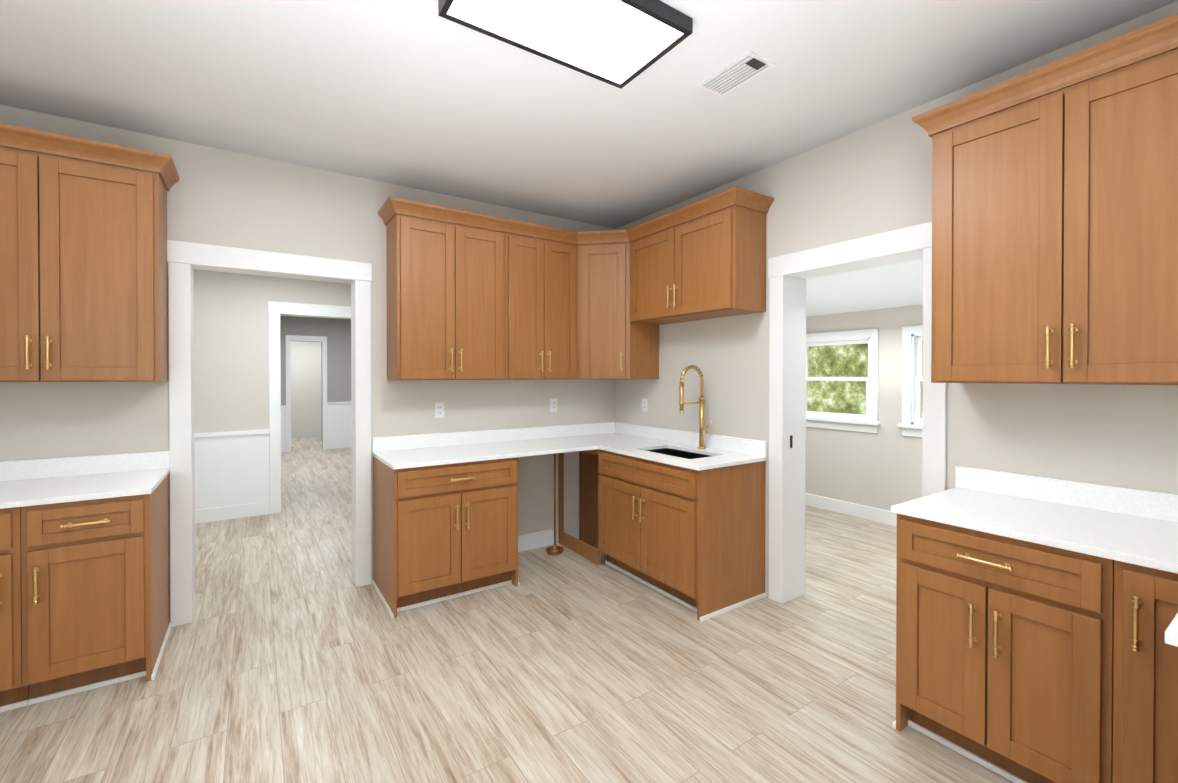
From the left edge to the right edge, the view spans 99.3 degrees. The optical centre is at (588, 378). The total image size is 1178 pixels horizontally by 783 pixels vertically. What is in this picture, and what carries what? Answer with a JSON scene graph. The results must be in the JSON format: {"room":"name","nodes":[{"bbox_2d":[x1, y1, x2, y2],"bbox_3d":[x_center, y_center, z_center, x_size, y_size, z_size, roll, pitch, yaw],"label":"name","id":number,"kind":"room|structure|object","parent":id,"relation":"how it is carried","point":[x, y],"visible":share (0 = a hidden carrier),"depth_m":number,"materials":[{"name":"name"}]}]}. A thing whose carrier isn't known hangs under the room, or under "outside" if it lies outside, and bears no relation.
{"room":"kitchen","nodes":[
{"label":"kitchen","id":0,"kind":"room"},
{"bbox_2d":[193,269,350,474],"bbox_3d":[-3.085,0.107,5.483,4.000,2.600,0.140,0,0,-34],"label":"wall","id":1,"kind":"structure","parent":0,"point":[231,353],"depth_m":5.08,"materials":[{"name":"beige paint"}]},
{"bbox_2d":[194,429,269,523],"bbox_3d":[-4.015,0.972,4.764,1.645,0.880,0.030,0,0,-34],"label":"wainscoting","id":2,"kind":"structure","parent":1,"relation":"attached to","point":[232,478],"depth_m":5.04,"materials":[{"name":"white paint"}]},
{"bbox_2d":[268,301,350,513],"bbox_3d":[-2.948,0.298,5.576,1.044,2.217,0.184,0,0,-34],"label":"door frame","id":3,"kind":"structure","parent":1,"relation":"attached to","point":[276,310],"depth_m":5.25,"materials":[{"name":"white paint"}]},
{"bbox_2d":[291,341,321,437],"bbox_3d":[-7.035,0.065,11.389,4.000,2.600,0.100,0,0,-34],"label":"wall","id":4,"kind":"structure","parent":0,"point":[306,393],"depth_m":11.64,"materials":[{"name":"beige paint"}]},
{"bbox_2d":[0,104,614,622],"bbox_3d":[-1.642,0.021,3.470,4.440,2.800,0.140,0,0,-34],"label":"wall","id":5,"kind":"structure","parent":0,"point":[216,196],"depth_m":3.23,"materials":[{"name":"beige paint"}]},
{"bbox_2d":[0,146,167,381],"bbox_3d":[-2.667,-0.527,2.475,0.858,1.084,0.364,0,0,-34],"label":"upper cabinet","id":6,"kind":"object","parent":5,"relation":"attached to","point":[83,271],"visible":1,"depth_m":2.44,"materials":[{"name":"brown wood"}]},
{"bbox_2d":[0,123,179,190],"bbox_3d":[-2.745,-1.113,2.419,1.161,0.086,0.362,0,0,-34],"label":"crown molding","id":7,"kind":"structure","parent":6,"relation":"on","point":[50,143],"depth_m":2.44,"materials":[{"name":"brown wood"}]},
{"bbox_2d":[167,240,371,626],"bbox_3d":[-2.000,0.314,3.233,1.088,2.217,0.184,0,0,-34],"label":"door frame","id":8,"kind":"structure","parent":5,"relation":"attached to","point":[184,259],"depth_m":3.00,"materials":[{"name":"white paint"}]},
{"bbox_2d":[435,402,443,417],"bbox_3d":[-1.115,0.234,3.735,0.070,0.114,0.008,0,0,-34],"label":"electrical outlet","id":9,"kind":"object","parent":5,"relation":"attached to","point":[439,410],"visible":1,"depth_m":3.73,"materials":[{"name":"white plastic"}]},
{"bbox_2d":[386,214,504,379],"bbox_3d":[-1.006,-0.535,3.586,0.764,1.084,0.364,0,0,-34],"label":"upper cabinet","id":10,"kind":"object","parent":5,"relation":"attached to","point":[445,301],"visible":1,"depth_m":3.44,"materials":[{"name":"brown wood"}]},
{"bbox_2d":[518,529,553,551],"bbox_3d":[-0.519,1.351,4.138,0.560,0.130,0.014,0,0,-34],"label":"baseboard","id":11,"kind":"structure","parent":5,"relation":"attached to","point":[535,540],"depth_m":4.17,"materials":[{"name":"white paint"}]},
{"bbox_2d":[505,233,576,379],"bbox_3d":[-0.425,-0.537,3.975,0.630,1.084,0.364,0,0,-34],"label":"upper cabinet","id":12,"kind":"object","parent":5,"relation":"attached to","point":[540,308],"visible":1,"depth_m":3.83,"materials":[{"name":"brown wood"}]},
{"bbox_2d":[550,398,556,411],"bbox_3d":[-0.302,0.225,4.278,0.070,0.114,0.008,0,0,-34],"label":"electrical outlet","id":13,"kind":"object","parent":5,"relation":"attached to","point":[553,404],"visible":1,"depth_m":4.28,"materials":[{"name":"white plastic"}]},
{"bbox_2d":[577,242,658,378],"bbox_3d":[0.158,-0.539,4.218,0.608,1.084,0.608,0,0,-34],"label":"upper cabinet","id":14,"kind":"object","parent":5,"relation":"attached to","point":[613,342],"visible":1,"depth_m":4.00,"materials":[{"name":"brown wood"}]},
{"bbox_2d":[378,186,773,244],"bbox_3d":[-0.141,-1.119,3.352,2.061,0.086,1.705,0,0,-34],"label":"crown molding","id":15,"kind":"structure","parent":14,"relation":"on","point":[390,209],"depth_m":3.48,"materials":[{"name":"brown wood"}]},
{"bbox_2d":[280,316,350,448],"bbox_3d":[-5.794,0.079,9.416,3.870,2.600,0.140,0,0,-34],"label":"wall","id":16,"kind":"structure","parent":0,"point":[336,333],"depth_m":9.81,"materials":[{"name":"paint"}]},
{"bbox_2d":[281,405,285,452],"bbox_3d":[-6.524,0.943,8.842,2.007,0.880,0.011,0,0,-34],"label":"trim","id":17,"kind":"structure","parent":16,"relation":"attached to","point":[283,408],"depth_m":9.37,"materials":[{"name":"white paint"}]},
{"bbox_2d":[286,335,326,451],"bbox_3d":[-5.400,0.278,9.585,0.690,2.200,0.018,0,0,-34],"label":"door frame","id":18,"kind":"structure","parent":16,"relation":"attached to","point":[322,339],"depth_m":9.51,"materials":[{"name":"white paint"}]},
{"bbox_2d":[327,402,350,448],"bbox_3d":[-4.634,0.914,10.094,1.139,0.920,0.030,0,0,-34],"label":"trim","id":19,"kind":"structure","parent":16,"relation":"attached to","point":[338,424],"depth_m":9.89,"materials":[{"name":"white paint"}]},
{"bbox_2d":[0,436,1013,782],"bbox_3d":[-1.800,1.444,5.937,7.230,0.080,16.200,0,0,-34],"label":"floor","id":20,"kind":"structure","parent":0,"point":[292,654],"depth_m":2.35,"materials":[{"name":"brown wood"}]},
{"bbox_2d":[0,507,28,711],"bbox_3d":[-2.828,0.987,2.195,0.608,0.887,0.669,0,0,-34],"label":"base cabinet","id":21,"kind":"object","parent":20,"relation":"on","point":[14,693],"visible":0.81,"depth_m":2.12,"materials":[{"name":"brown wood"}]},
{"bbox_2d":[0,451,169,508],"bbox_3d":[-2.691,0.478,2.304,1.110,0.125,0.633,0,0,-34],"label":"countertop","id":22,"kind":"structure","parent":21,"relation":"on","point":[30,482],"depth_m":2.54,"materials":[{"name":"white stone"}]},
{"bbox_2d":[21,475,171,704],"bbox_3d":[-2.394,0.985,2.484,0.430,0.887,0.669,0,0,-34],"label":"base cabinet","id":23,"kind":"object","parent":20,"relation":"on","point":[95,590],"visible":0.94,"depth_m":2.26,"materials":[{"name":"brown wood"}]},
{"bbox_2d":[372,456,519,617],"bbox_3d":[-0.977,0.978,3.433,0.837,0.887,0.669,0,0,-34],"label":"base cabinet","id":24,"kind":"object","parent":20,"relation":"on","point":[444,532],"visible":0.98,"depth_m":3.17,"materials":[{"name":"brown wood"}]},
{"bbox_2d":[372,422,643,469],"bbox_3d":[-0.455,0.467,3.796,2.103,0.125,0.640,0,0,-34],"label":"countertop","id":25,"kind":"structure","parent":24,"relation":"on","point":[433,449],"depth_m":3.68,"materials":[{"name":"white stone"}]},
{"bbox_2d":[545,453,563,554],"bbox_3d":[-0.286,1.017,4.078,0.153,0.800,0.184,0,0,-34],"label":"support post","id":26,"kind":"object","parent":20,"relation":"on","point":[551,552],"visible":0.94,"depth_m":4.17,"materials":[{"name":"orange"}]},
{"bbox_2d":[558,449,599,564],"bbox_3d":[-0.008,0.973,4.119,0.215,0.887,0.600,0,0,-34],"label":"cabinet filler","id":27,"kind":"object","parent":20,"relation":"on","point":[585,545],"visible":0.46,"depth_m":4.26,"materials":[{"name":"brown wood"}]},
{"bbox_2d":[598,448,766,620],"bbox_3d":[0.594,0.977,3.521,0.669,0.887,1.048,0,0,-34],"label":"base cabinet","id":28,"kind":"object","parent":20,"relation":"on","point":[692,539],"visible":0.94,"depth_m":3.17,"materials":[{"name":"brown wood"}]},
{"bbox_2d":[596,426,766,470],"bbox_3d":[0.618,0.469,3.514,0.633,0.125,1.020,0,0,-34],"label":"countertop","id":29,"kind":"structure","parent":28,"relation":"on","point":[633,441],"depth_m":3.63,"materials":[{"name":"white stone"}]},
{"bbox_2d":[647,448,710,458],"bbox_3d":[0.620,0.628,3.501,0.322,0.190,0.562,0,0,-34],"label":"sink basin","id":30,"kind":"object","parent":29,"relation":"in","point":[679,453],"visible":0.04,"depth_m":3.71,"materials":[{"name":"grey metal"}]},
{"bbox_2d":[679,365,711,448],"bbox_3d":[0.757,0.204,3.554,0.250,0.603,0.121,0,0,-34],"label":"faucet","id":31,"kind":"object","parent":29,"relation":"on","point":[702,426],"visible":1,"depth_m":3.61,"materials":[{"name":"gold metal"}]},
{"bbox_2d":[716,458,751,467],"bbox_3d":[0.829,0.522,3.171,0.300,0.025,0.214,0,0,-34],"label":"countertop","id":32,"kind":"structure","parent":28,"relation":"on","point":[731,461],"depth_m":3.11,"materials":[{"name":"white stone"}]},
{"bbox_2d":[893,514,1113,782],"bbox_3d":[1.650,0.988,1.943,0.669,0.887,0.630,0,0,-34],"label":"base cabinet","id":33,"kind":"object","parent":20,"relation":"on","point":[1004,657],"visible":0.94,"depth_m":1.73,"materials":[{"name":"brown wood"}]},
{"bbox_2d":[891,466,1177,573],"bbox_3d":[2.002,0.484,1.446,0.633,0.125,1.842,0,0,-34],"label":"countertop","id":34,"kind":"structure","parent":33,"relation":"on","point":[1139,527],"depth_m":1.89,"materials":[{"name":"white stone"}]},
{"bbox_2d":[1112,560,1177,782],"bbox_3d":[1.953,0.992,1.489,0.669,0.887,0.458,0,0,-34],"label":"base cabinet","id":35,"kind":"object","parent":20,"relation":"on","point":[1145,702],"visible":1,"depth_m":1.46,"materials":[{"name":"brown wood"}]},
{"bbox_3d":[1.576,0.996,0.914,0.559,0.887,0.612,0,0,-34],"label":"base cabinet","id":36,"kind":"object","parent":20,"relation":"on","visible":0},
{"bbox_2d":[1164,613,1177,646],"bbox_3d":[1.612,0.538,0.928,0.570,0.025,0.650,0,0,-34],"label":"countertop","id":37,"kind":"structure","parent":36,"relation":"on","point":[1171,634],"depth_m":1.04,"materials":[{"name":"white stone"}]},
{"bbox_2d":[0,0,1177,228],"bbox_3d":[0.043,-1.412,1.134,4.655,0.100,5.880,0,0,-34],"label":"ceiling","id":38,"kind":"structure","parent":0,"point":[418,94],"depth_m":2.33,"materials":[{"name":"paint"}]},
{"bbox_2d":[438,0,692,88],"bbox_3d":[-0.075,-1.339,1.855,0.830,0.055,0.445,0,0,-34],"label":"ceiling light panel","id":39,"kind":"object","parent":38,"relation":"attached to","point":[620,44],"visible":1,"depth_m":1.89,"materials":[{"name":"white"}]},
{"bbox_2d":[697,50,774,96],"bbox_3d":[0.656,-1.364,2.254,0.170,0.012,0.300,0,0,-34],"label":"ceiling vent","id":40,"kind":"object","parent":38,"relation":"in","point":[742,69],"visible":1,"depth_m":2.23,"materials":[{"name":"white plastic"}]},
{"bbox_2d":[806,304,922,510],"bbox_3d":[3.348,0.115,4.318,0.140,2.600,6.600,0,0,-34],"label":"wall","id":41,"kind":"structure","parent":0,"point":[881,469],"depth_m":4.93,"materials":[{"name":"beige paint"}]},
{"bbox_2d":[806,329,879,432],"bbox_3d":[2.626,0.018,5.353,0.190,1.030,0.985,0,0,-34],"label":"window","id":42,"kind":"structure","parent":41,"relation":"in","point":[868,422],"depth_m":5.15,"materials":[{"name":"white paint"}]},
{"bbox_2d":[806,493,896,525],"bbox_3d":[3.282,1.350,4.288,0.014,0.130,6.390,0,0,-34],"label":"baseboard","id":43,"kind":"structure","parent":41,"relation":"attached to","point":[864,512],"depth_m":5.12,"materials":[{"name":"white paint"}]},
{"bbox_2d":[898,325,922,436],"bbox_3d":[3.278,0.025,4.379,0.190,1.030,0.990,0,0,-34],"label":"window","id":44,"kind":"structure","parent":41,"relation":"in","point":[912,359],"depth_m":4.68,"materials":[{"name":"white paint"}]},
{"bbox_2d":[806,259,922,316],"bbox_3d":[2.470,-0.916,3.724,2.254,0.530,6.400,0,0,-34],"label":"ceiling","id":45,"kind":"structure","parent":0,"point":[893,285],"depth_m":4.47,"materials":[{"name":"white paint"}]},
{"bbox_2d":[615,1,1177,596],"bbox_3d":[1.888,0.029,2.378,0.215,2.800,5.880,0,0,-34],"label":"wall","id":46,"kind":"structure","parent":0,"point":[873,179],"depth_m":2.62,"materials":[{"name":"beige paint"}]},
{"bbox_2d":[642,398,647,411],"bbox_3d":[0.477,0.225,4.288,0.008,0.114,0.070,0,0,-34],"label":"electrical outlet","id":47,"kind":"object","parent":46,"relation":"attached to","point":[644,404],"visible":1,"depth_m":4.29,"materials":[{"name":"white plastic"}]},
{"bbox_2d":[630,205,765,324],"bbox_3d":[0.718,-0.758,3.598,0.364,0.637,1.038,0,0,-34],"label":"upper cabinet","id":48,"kind":"object","parent":46,"relation":"attached to","point":[711,266],"visible":1,"depth_m":3.32,"materials":[{"name":"brown wood"}]},
{"bbox_2d":[790,435,792,447],"bbox_3d":[1.294,0.403,3.206,0.025,0.080,0.002,0,0,-34],"label":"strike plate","id":49,"kind":"structure","parent":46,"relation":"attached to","point":[791,441],"depth_m":3.21,"materials":[{"name":"black metal"}]},
{"bbox_2d":[768,221,946,603],"bbox_3d":[1.544,0.325,2.895,0.259,2.200,1.005,0,0,-34],"label":"door frame","id":50,"kind":"structure","parent":46,"relation":"attached to","point":[789,274],"depth_m":3.17,"materials":[{"name":"white paint"}]},
{"bbox_2d":[931,49,1177,384],"bbox_3d":[1.849,-0.523,1.908,0.364,1.084,0.868,0,0,-34],"label":"upper cabinet","id":51,"kind":"object","parent":46,"relation":"attached to","point":[1055,238],"visible":1,"depth_m":1.83,"materials":[{"name":"brown wood"}]},
{"label":"outside","id":52,"kind":"structure","parent":0,"visible":0},
{"bbox_2d":[807,343,922,417],"bbox_3d":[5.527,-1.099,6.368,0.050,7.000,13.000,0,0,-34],"label":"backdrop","id":53,"kind":"structure","parent":52,"point":[849,360],"depth_m":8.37,"materials":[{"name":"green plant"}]},
{"bbox_3d":[2.347,-0.518,1.164,0.364,1.084,0.918,0,0,-34],"label":"upper cabinet","id":54,"kind":"object","parent":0,"visible":0},
{"bbox_2d":[912,13,1177,137],"bbox_3d":[2.087,-1.106,1.549,0.362,0.086,1.838,0,0,-34],"label":"crown molding","id":55,"kind":"structure","parent":54,"relation":"on","point":[1157,38],"depth_m":1.82,"materials":[{"name":"brown wood"}]}
]}

